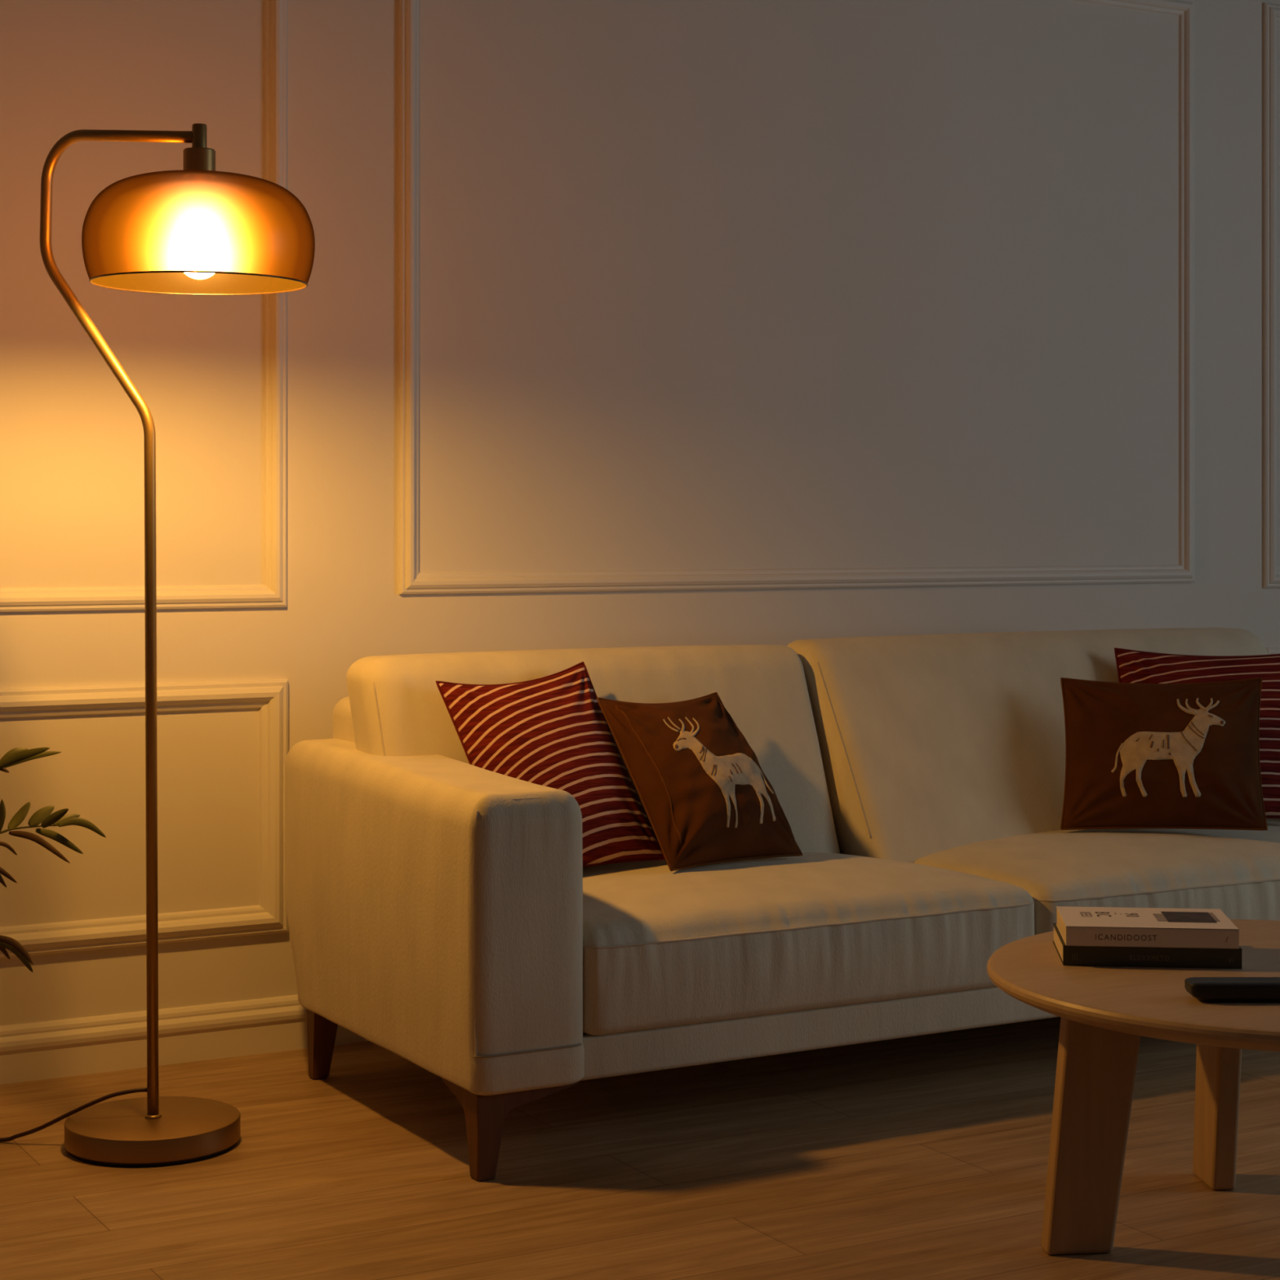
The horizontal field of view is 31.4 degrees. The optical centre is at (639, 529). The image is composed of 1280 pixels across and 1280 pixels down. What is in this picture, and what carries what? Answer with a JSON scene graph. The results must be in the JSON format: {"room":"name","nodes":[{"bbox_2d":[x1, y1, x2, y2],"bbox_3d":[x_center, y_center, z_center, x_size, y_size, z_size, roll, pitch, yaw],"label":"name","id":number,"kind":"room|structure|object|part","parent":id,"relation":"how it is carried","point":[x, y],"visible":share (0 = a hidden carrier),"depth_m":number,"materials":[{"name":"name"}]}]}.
{"room":"living room","nodes":[
{"label":"living room","id":0,"kind":"room"},
{"bbox_2d":[0,0,1279,1026],"bbox_3d":[-0.315,-0.375,4.650,7.400,2.750,0.100,0,0,-29],"label":"wall","id":1,"kind":"structure","parent":0,"point":[703,284],"depth_m":4.73,"materials":[{"name":"paint"}]},
{"bbox_2d":[0,0,286,612],"bbox_3d":[-1.581,-0.576,3.873,2.070,1.449,0.018,0,0,-29],"label":"trim","id":2,"kind":"structure","parent":1,"relation":"attached to","point":[273,593],"depth_m":4.36,"materials":[{"name":"beige paint"}]},
{"bbox_2d":[0,679,288,958],"bbox_3d":[-1.579,0.531,3.870,2.072,0.486,0.024,0,0,-29],"label":"trim","id":3,"kind":"structure","parent":1,"relation":"attached to","point":[270,696],"depth_m":4.28,"materials":[{"name":"beige paint"}]},
{"bbox_2d":[0,994,368,1084],"bbox_3d":[-0.285,0.949,4.597,7.200,0.102,0.022,0,0,-29],"label":"baseboard","id":4,"kind":"structure","parent":1,"relation":"attached to","point":[74,1046],"depth_m":4.25,"materials":[{"name":"beige paint"}]},
{"bbox_2d":[398,0,1194,594],"bbox_3d":[0.435,-0.577,5.003,2.080,1.410,0.018,0,0,-29],"label":"trim","id":5,"kind":"structure","parent":1,"relation":"attached to","point":[411,581],"depth_m":4.83,"materials":[{"name":"beige paint"}]},
{"bbox_2d":[1262,2,1279,587],"bbox_3d":[2.134,-0.578,5.955,1.352,1.444,0.018,0,0,-29],"label":"trim","id":6,"kind":"structure","parent":1,"relation":"attached to","point":[1271,12],"depth_m":5.63,"materials":[{"name":"beige paint"}]},
{"bbox_2d":[1265,646,1279,654],"bbox_3d":[2.135,0.533,5.953,1.352,0.482,0.024,0,0,-29],"label":"trim","id":7,"kind":"structure","parent":1,"relation":"attached to","point":[1270,651],"depth_m":5.63,"materials":[{"name":"beige paint"}]},
{"bbox_2d":[0,1017,1279,1279],"bbox_3d":[1.290,1.025,1.789,7.200,0.050,6.660,0,0,-29],"label":"floor","id":8,"kind":"structure","parent":0,"point":[926,1157],"depth_m":3.50,"materials":[{"name":"brown wood"}]},
{"bbox_2d":[0,746,106,973],"bbox_3d":[-1.298,0.672,3.578,0.786,0.656,0.471,0,0,16],"label":"potted palm","id":9,"kind":"object","parent":8,"relation":"on","point":[15,756],"visible":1,"depth_m":3.66,"materials":[{"name":"green plant"}]},
{"bbox_2d":[0,123,315,1167],"bbox_3d":[-1.035,0.176,3.696,1.090,1.649,0.426,0,0,15],"label":"floor lamp","id":10,"kind":"object","parent":8,"relation":"on","point":[196,229],"visible":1,"depth_m":3.58,"materials":[{"name":"gold metal"}]},
{"bbox_3d":[-1.210,0.954,3.688,0.818,0.091,0.055,0,0,-6],"label":"power cord","id":11,"kind":"part","parent":10,"relation":"part of","materials":[{"name":"black plastic"}]},
{"bbox_3d":[-0.690,-0.470,3.570,0.358,0.170,0.358,0,0,-29],"label":"lamp shade","id":12,"kind":"part","parent":10,"relation":"part of","materials":[{"name":"orange glass"}]},
{"bbox_2d":[182,146,215,170],"bbox_3d":[-0.690,-0.573,3.570,0.050,0.044,0.050,0,0,-29],"label":"socket","id":13,"kind":"object","parent":10,"relation":"attached to","point":[203,158],"depth_m":3.55,"materials":[{"name":"gold metal"}]},
{"bbox_3d":[-0.690,-0.437,3.570,0.067,0.090,0.067,0,0,-29],"label":"bulb","id":14,"kind":"part","parent":10,"relation":"part of","materials":[{"name":"white glass"}]},
{"bbox_2d":[284,627,1279,1181],"bbox_3d":[0.554,0.608,4.425,2.349,0.784,0.884,0,0,-29],"label":"sofa","id":15,"kind":"object","parent":8,"relation":"on","point":[444,912],"visible":0.76,"depth_m":3.94,"materials":[{"name":"beige fabric"}]},
{"bbox_3d":[-0.576,0.933,4.151,0.052,0.133,0.045,0,0,-29],"label":"leg","id":16,"kind":"part","parent":15,"relation":"part of","materials":[{"name":"brown wood"}]},
{"bbox_3d":[-0.382,0.628,3.902,0.204,0.484,0.880,0,0,-29],"label":"armrest","id":17,"kind":"part","parent":15,"relation":"part of","materials":[{"name":"beige fabric"}]},
{"bbox_3d":[-0.205,0.933,3.595,0.179,0.133,0.139,0,0,-29],"label":"leg","id":18,"kind":"part","parent":15,"relation":"part of","materials":[{"name":"brown wood"}]},
{"bbox_2d":[435,661,665,866],"bbox_3d":[-0.154,0.418,3.985,0.356,0.358,0.200,0,0,-29],"label":"throw pillow","id":19,"kind":"object","parent":15,"relation":"on","point":[553,731],"visible":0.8,"depth_m":3.96,"materials":[{"name":"fabric"}]},
{"bbox_3d":[0.406,0.588,4.690,2.159,0.555,0.185,0,0,-29],"label":"frame","id":20,"kind":"part","parent":15,"relation":"part of","materials":[{"name":"beige fabric"}]},
{"bbox_2d":[346,644,839,867],"bbox_3d":[-0.073,0.462,4.194,0.919,0.476,0.307,0,0,-29],"label":"cushion","id":21,"kind":"object","parent":15,"relation":"on","point":[401,717],"depth_m":4.26,"materials":[{"name":"beige fabric"}]},
{"bbox_2d":[596,692,803,871],"bbox_3d":[0.108,0.442,4.055,0.293,0.288,0.231,0,0,-40],"label":"throw pillow","id":22,"kind":"object","parent":15,"relation":"on","point":[707,797],"visible":1,"depth_m":3.99,"materials":[{"name":"brown fabric"}]},
{"bbox_2d":[582,851,1034,1035],"bbox_3d":[0.178,0.694,4.036,0.905,0.217,0.574,0,0,-29],"label":"seat cushion","id":23,"kind":"object","parent":15,"relation":"on","point":[812,936],"depth_m":3.80,"materials":[{"name":"beige fabric"}]},
{"bbox_3d":[0.573,0.835,4.392,1.951,0.070,0.758,0,0,-29],"label":"rail","id":24,"kind":"part","parent":15,"relation":"part of","materials":[{"name":"beige fabric"}]},
{"bbox_2d":[786,627,1279,863],"bbox_3d":[0.888,0.458,4.685,1.212,0.484,0.393,0,0,-29],"label":"cushion","id":25,"kind":"object","parent":15,"relation":"on","point":[935,748],"depth_m":4.47,"materials":[{"name":"beige fabric"}]},
{"bbox_2d":[840,818,1279,935],"bbox_3d":[0.980,0.694,4.485,1.139,0.217,0.574,0,0,-29],"label":"seat cushion","id":26,"kind":"object","parent":15,"relation":"on","point":[1022,870],"depth_m":4.24,"materials":[{"name":"beige fabric"}]},
{"bbox_2d":[1060,677,1267,830],"bbox_3d":[1.021,0.438,4.457,0.395,0.291,0.159,0,0,10],"label":"throw pillow","id":27,"kind":"object","parent":15,"relation":"on","point":[1138,755],"visible":1,"depth_m":4.42,"materials":[{"name":"brown fabric"}]},
{"bbox_2d":[1114,647,1279,818],"bbox_3d":[1.199,0.413,4.635,0.472,0.335,0.209,0,0,-1],"label":"throw pillow","id":28,"kind":"object","parent":15,"relation":"on","point":[1133,666],"visible":0.32,"depth_m":4.67,"materials":[{"name":"fabric"}]},
{"bbox_2d":[986,919,1279,1254],"bbox_3d":[0.905,0.807,3.190,0.830,0.385,0.830,0,0,-29],"label":"coffee table","id":29,"kind":"object","parent":8,"relation":"on","point":[1104,1012],"visible":0.71,"depth_m":3.14,"materials":[{"name":"brown wood"}]},
{"bbox_3d":[0.628,0.823,3.161,0.141,0.355,0.038,0,0,-6],"label":"leg","id":30,"kind":"part","parent":29,"relation":"part of","materials":[{"name":"brown wood"}]},
{"bbox_2d":[1053,923,1242,968],"bbox_3d":[0.729,0.601,3.292,0.247,0.028,0.185,0,0,6],"label":"book","id":31,"kind":"object","parent":29,"relation":"on","point":[1095,956],"visible":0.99,"depth_m":3.20,"materials":[{"name":"black paper"}]},
{"bbox_2d":[1056,906,1239,949],"bbox_3d":[0.727,0.572,3.280,0.238,0.028,0.172,0,0,6],"label":"book","id":32,"kind":"object","parent":31,"relation":"on","point":[1103,926],"visible":1,"depth_m":3.21,"materials":[{"name":"beige paper"}]},
{"bbox_2d":[1152,911,1220,923],"bbox_3d":[0.788,0.559,3.282,0.120,0.001,0.113,0,0,-29],"label":"photo","id":33,"kind":"object","parent":32,"relation":"on","point":[1157,917],"depth_m":3.28},
{"bbox_3d":[0.881,0.823,3.467,0.038,0.355,0.141,0,0,-5],"label":"leg","id":34,"kind":"part","parent":29,"relation":"part of","materials":[{"name":"brown wood"}]},
{"bbox_2d":[1184,977,1279,1002],"bbox_3d":[0.811,0.602,2.981,0.190,0.026,0.052,0,0,0],"label":"remote control","id":35,"kind":"object","parent":29,"relation":"on","point":[1211,989],"visible":1,"depth_m":2.96,"materials":[{"name":"black plastic"}]}
]}

